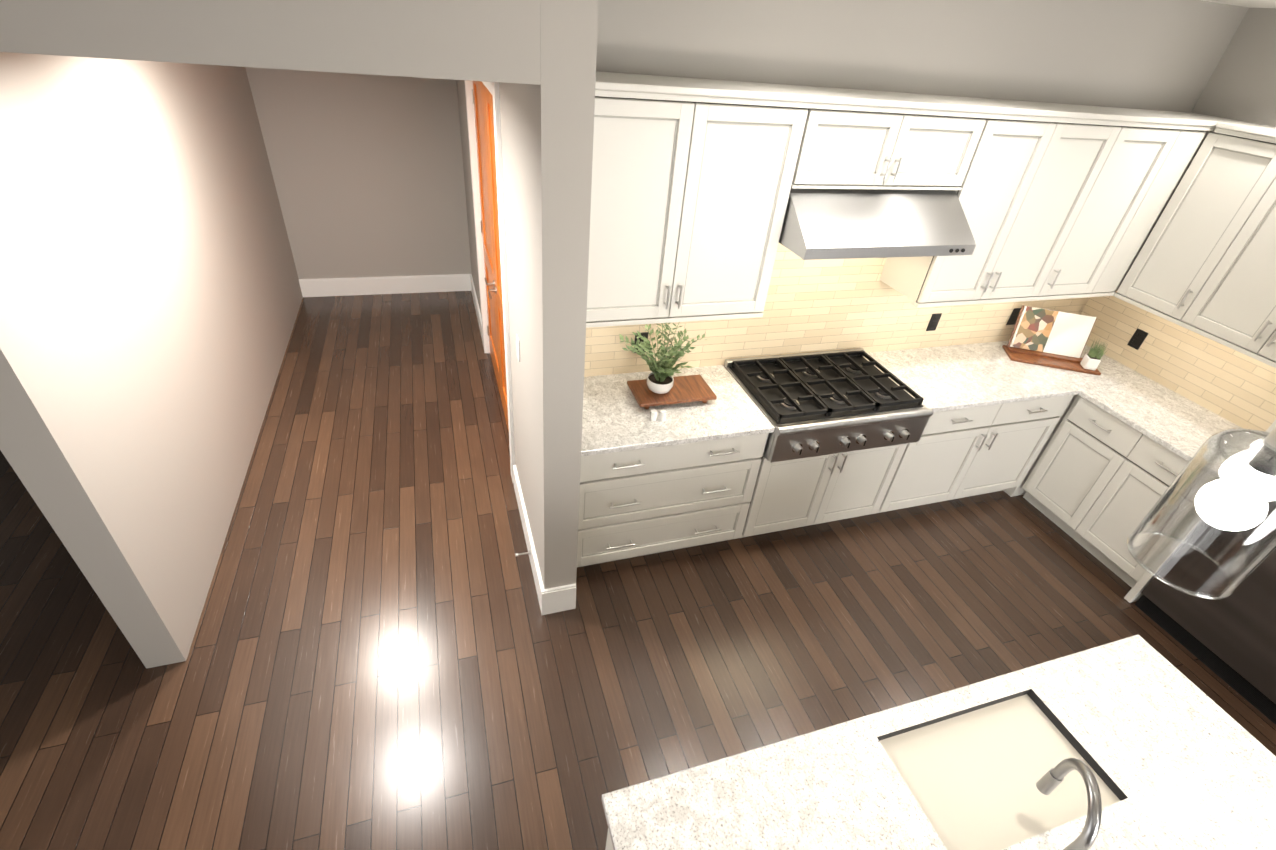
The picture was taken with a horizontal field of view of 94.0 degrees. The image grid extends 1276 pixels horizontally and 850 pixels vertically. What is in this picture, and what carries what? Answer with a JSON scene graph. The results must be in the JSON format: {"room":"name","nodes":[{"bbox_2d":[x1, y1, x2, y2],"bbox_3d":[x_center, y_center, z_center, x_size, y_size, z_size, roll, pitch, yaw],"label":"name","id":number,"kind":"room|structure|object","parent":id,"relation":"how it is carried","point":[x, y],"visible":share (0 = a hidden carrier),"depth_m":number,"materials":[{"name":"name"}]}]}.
{"room":"kitchen","nodes":[
{"label":"kitchen","id":0,"kind":"room"},
{"bbox_2d":[0,52,302,668],"bbox_3d":[-2.616,-1.051,3.533,0.150,2.370,4.060,-6,37,-17],"label":"wall","id":1,"kind":"structure","parent":0,"point":[151,297],"depth_m":2.58,"materials":[{"name":"grey paint"}]},
{"bbox_2d":[0,0,540,84],"bbox_3d":[-2.650,-0.934,0.875,5.000,0.480,0.120,-6,37,-17],"label":"wall","id":2,"kind":"structure","parent":0,"point":[486,40],"depth_m":1.48,"materials":[{"name":"grey paint"}]},
{"bbox_2d":[245,67,471,278],"bbox_3d":[-3.956,-2.169,4.925,5.160,2.370,0.150,-6,37,-17],"label":"wall","id":3,"kind":"structure","parent":0,"point":[367,170],"depth_m":5.35,"materials":[{"name":"grey paint"}]},
{"bbox_2d":[299,274,470,296],"bbox_3d":[-2.486,-1.401,5.965,1.600,0.177,0.018,-6,37,-17],"label":"baseboard","id":4,"kind":"structure","parent":3,"relation":"attached to","point":[323,287],"depth_m":5.94,"materials":[{"name":"white paint"}]},
{"bbox_2d":[457,0,598,588],"bbox_3d":[-0.910,-1.400,3.865,0.160,2.850,4.180,-6,37,-17],"label":"wall","id":5,"kind":"structure","parent":0,"point":[547,129],"depth_m":2.21,"materials":[{"name":"grey paint"}]},
{"bbox_2d":[467,274,482,341],"bbox_3d":[-1.542,-1.122,5.708,0.019,0.177,1.235,-6,37,-17],"label":"baseboard","id":6,"kind":"structure","parent":5,"relation":"attached to","point":[470,282],"depth_m":5.74,"materials":[{"name":"white paint"}]},
{"bbox_2d":[464,80,514,482],"bbox_3d":[-0.903,-1.095,3.918,0.180,2.293,1.856,-6,37,-17],"label":"door frame","id":7,"kind":"structure","parent":5,"relation":"attached to","point":[492,88],"depth_m":3.59,"materials":[{"name":"white wood"}]},
{"bbox_2d":[472,81,508,431],"bbox_3d":[-0.958,-1.052,3.933,0.098,2.186,1.660,-6,37,-17],"label":"hall door","id":8,"kind":"structure","parent":5,"relation":"in","point":[482,98],"depth_m":4.03,"materials":[{"name":"brown wood"}]},
{"bbox_2d":[516,334,519,361],"bbox_3d":[-0.586,-0.375,2.900,0.008,0.116,0.072,-6,37,-17],"label":"switch plate","id":9,"kind":"object","parent":5,"relation":"attached to","point":[518,347],"visible":0.98,"depth_m":2.88,"materials":[{"name":"white plastic"}]},
{"bbox_2d":[513,465,550,614],"bbox_3d":[-0.628,0.610,3.380,0.019,0.177,1.013,-6,37,-17],"label":"baseboard","id":10,"kind":"structure","parent":5,"relation":"attached to","point":[544,595],"depth_m":3.20,"materials":[{"name":"white paint"}]},
{"bbox_2d":[515,550,530,555],"bbox_3d":[-0.626,0.701,3.240,0.080,0.024,0.023,-6,37,-17],"label":"doorstop","id":11,"kind":"object","parent":10,"relation":"attached to","point":[517,554],"visible":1,"depth_m":3.24,"materials":[{"name":"silver metal"}]},
{"bbox_2d":[0,291,1275,849],"bbox_3d":[-0.619,1.555,2.244,9.130,0.060,10.600,-6,37,-17],"label":"floor","id":12,"kind":"structure","parent":0,"point":[384,653],"depth_m":2.93,"materials":[{"name":"brown wood"}]},
{"bbox_2d":[605,814,609,849],"bbox_3d":[0.919,1.468,1.769,1.928,0.888,0.888,-6,37,-17],"label":"kitchen island","id":13,"kind":"object","parent":12,"relation":"on","point":[608,835],"depth_m":1.64,"materials":[{"name":"grey paint"}]},
{"bbox_2d":[602,634,1275,849],"bbox_3d":[0.970,1.107,1.489,1.960,0.035,0.880,-6,37,-17],"label":"island countertop","id":14,"kind":"structure","parent":13,"relation":"on","point":[1207,783],"depth_m":1.65,"materials":[{"name":"white stone"}]},
{"bbox_2d":[886,698,1069,849],"bbox_3d":[1.006,1.070,1.751,0.614,0.222,0.354,-6,37,-17],"label":"sink","id":15,"kind":"object","parent":14,"relation":"in","point":[961,769],"depth_m":1.71,"materials":[{"name":"white ceramic"}]},
{"bbox_2d":[998,738,1153,849],"bbox_3d":[0.906,0.944,1.375,0.309,0.352,0.183,-6,37,-17],"label":"faucet","id":16,"kind":"object","parent":14,"relation":"on","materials":[{"name":"silver metal"}]},
{"bbox_2d":[577,435,767,566],"bbox_3d":[0.058,0.261,3.363,1.022,0.883,0.618,-6,37,-17],"label":"base cabinet","id":17,"kind":"object","parent":12,"relation":"on","point":[658,499],"depth_m":3.09,"materials":[{"name":"white paint"}]},
{"bbox_2d":[581,363,774,458],"bbox_3d":[0.102,-0.104,3.089,1.024,0.031,0.648,-6,37,-17],"label":"countertop","id":18,"kind":"structure","parent":17,"relation":"on","point":[613,421],"depth_m":2.99,"materials":[{"name":"white stone"}]},
{"bbox_2d":[620,322,716,420],"bbox_3d":[0.149,-0.305,3.007,0.506,0.397,0.416,-6,37,-17],"label":"potted plant","id":19,"kind":"object","parent":18,"relation":"on","point":[661,385],"visible":0.96,"depth_m":3.01,"materials":[{"name":"green plant"}]},
{"bbox_2d":[724,348,932,538],"bbox_3d":[1.018,0.152,3.590,0.950,0.964,0.724,-6,37,-17],"label":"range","id":20,"kind":"object","parent":12,"relation":"on","point":[849,425],"visible":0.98,"depth_m":3.33,"materials":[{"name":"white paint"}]},
{"bbox_2d":[865,395,1068,514],"bbox_3d":[2.008,0.041,3.965,1.165,0.883,0.618,-6,37,-17],"label":"base cabinet","id":21,"kind":"object","parent":12,"relation":"on","point":[978,450],"depth_m":3.69,"materials":[{"name":"white paint"}]},
{"bbox_2d":[865,339,1152,414],"bbox_3d":[2.343,-0.356,3.782,1.786,0.031,0.648,-6,37,-17],"label":"countertop","id":22,"kind":"structure","parent":21,"relation":"on","point":[950,376],"depth_m":3.67,"materials":[{"name":"white stone"}]},
{"bbox_2d":[1002,305,1107,374],"bbox_3d":[2.709,-0.549,3.824,0.540,0.296,0.237,11,35,7],"label":"cookbook","id":23,"kind":"object","parent":22,"relation":"on","point":[1050,338],"visible":1,"depth_m":3.86,"materials":[{"name":"multicoloured paper"}]},
{"bbox_2d":[1009,391,1238,598],"bbox_3d":[3.044,0.365,3.659,0.681,0.883,0.882,-6,37,-17],"label":"base cabinet","id":24,"kind":"object","parent":12,"relation":"on","point":[1095,476],"depth_m":3.56,"materials":[{"name":"white paint"}]},
{"bbox_2d":[1081,379,1262,478],"bbox_3d":[3.106,0.004,3.383,0.648,0.031,0.834,-6,37,-17],"label":"countertop","id":25,"kind":"structure","parent":24,"relation":"on","point":[1154,408],"depth_m":3.42,"materials":[{"name":"white stone"}]},
{"bbox_2d":[1135,475,1275,724],"bbox_3d":[3.345,0.396,2.539,0.718,2.168,0.956,-6,37,-17],"label":"refrigerator","id":26,"kind":"object","parent":12,"relation":"on","point":[1230,640],"visible":0.6,"depth_m":3.01,"materials":[{"name":"black metal"}]},
{"bbox_2d":[596,0,1248,112],"bbox_3d":[1.399,-0.915,3.519,3.920,2.850,0.150,-6,37,-17],"label":"wall","id":27,"kind":"structure","parent":0,"point":[1163,55],"depth_m":2.79,"materials":[{"name":"grey paint"}]},
{"bbox_2d":[586,75,816,326],"bbox_3d":[0.130,-0.972,2.650,1.004,0.922,0.348,-6,37,-17],"label":"upper cabinet","id":28,"kind":"object","parent":27,"relation":"attached to","point":[693,180],"depth_m":2.49,"materials":[{"name":"white paint"}]},
{"bbox_2d":[785,87,996,190],"bbox_3d":[1.075,-1.320,2.762,0.932,0.322,0.348,-6,37,-17],"label":"upper cabinet","id":29,"kind":"object","parent":27,"relation":"attached to","point":[858,139],"depth_m":2.62,"materials":[{"name":"white paint"}]},
{"bbox_2d":[779,188,975,259],"bbox_3d":[1.085,-1.012,2.847,0.926,0.248,0.553,-6,37,-17],"label":"range hood","id":30,"kind":"object","parent":29,"relation":"attached to","point":[818,224],"visible":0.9,"depth_m":2.69,"materials":[{"name":"silver metal"}]},
{"bbox_2d":[873,99,1140,306],"bbox_3d":[1.927,-1.174,3.206,0.912,0.922,0.348,-6,37,-17],"label":"upper cabinet","id":31,"kind":"object","parent":27,"relation":"attached to","point":[1041,171],"depth_m":3.07,"materials":[{"name":"white paint"}]},
{"bbox_2d":[1049,107,1184,298],"bbox_3d":[2.480,-1.237,3.376,0.488,0.922,0.348,-6,37,-17],"label":"upper cabinet","id":32,"kind":"object","parent":27,"relation":"attached to","point":[1151,135],"depth_m":3.23,"materials":[{"name":"white paint"}]},
{"bbox_2d":[1085,111,1224,302],"bbox_3d":[2.795,-1.253,3.446,0.277,0.922,0.413,-6,37,-17],"label":"upper cabinet","id":33,"kind":"object","parent":27,"relation":"attached to","point":[1147,239],"depth_m":3.31,"materials":[{"name":"white paint"}]},
{"bbox_2d":[1191,8,1275,126],"bbox_3d":[4.264,0.918,1.337,0.150,2.850,7.000,-6,37,-17],"label":"wall","id":34,"kind":"structure","parent":0,"point":[1241,85],"depth_m":3.21,"materials":[{"name":"grey paint"}]},
{"bbox_2d":[1125,127,1275,366],"bbox_3d":[3.286,-0.880,2.989,0.348,0.922,1.132,-6,37,-17],"label":"upper cabinet","id":35,"kind":"object","parent":34,"relation":"attached to","point":[1212,271],"depth_m":3.10,"materials":[{"name":"white paint"}]},
{"bbox_2d":[1203,0,1275,7],"bbox_3d":[0.141,0.142,-0.730,9.130,0.080,7.200,-6,37,-17],"label":"ceiling","id":36,"kind":"structure","parent":0,"point":[1259,3],"depth_m":2.99,"materials":[{"name":"white paint"}]},
{"bbox_2d":[1127,426,1275,599],"bbox_3d":[0.983,-0.159,0.756,0.155,0.985,0.155,-6,37,-17],"label":"pendant light","id":37,"kind":"object","parent":36,"relation":"hanging from","point":[1241,504],"visible":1,"depth_m":0.94,"materials":[{"name":"clear glass"}]}
]}

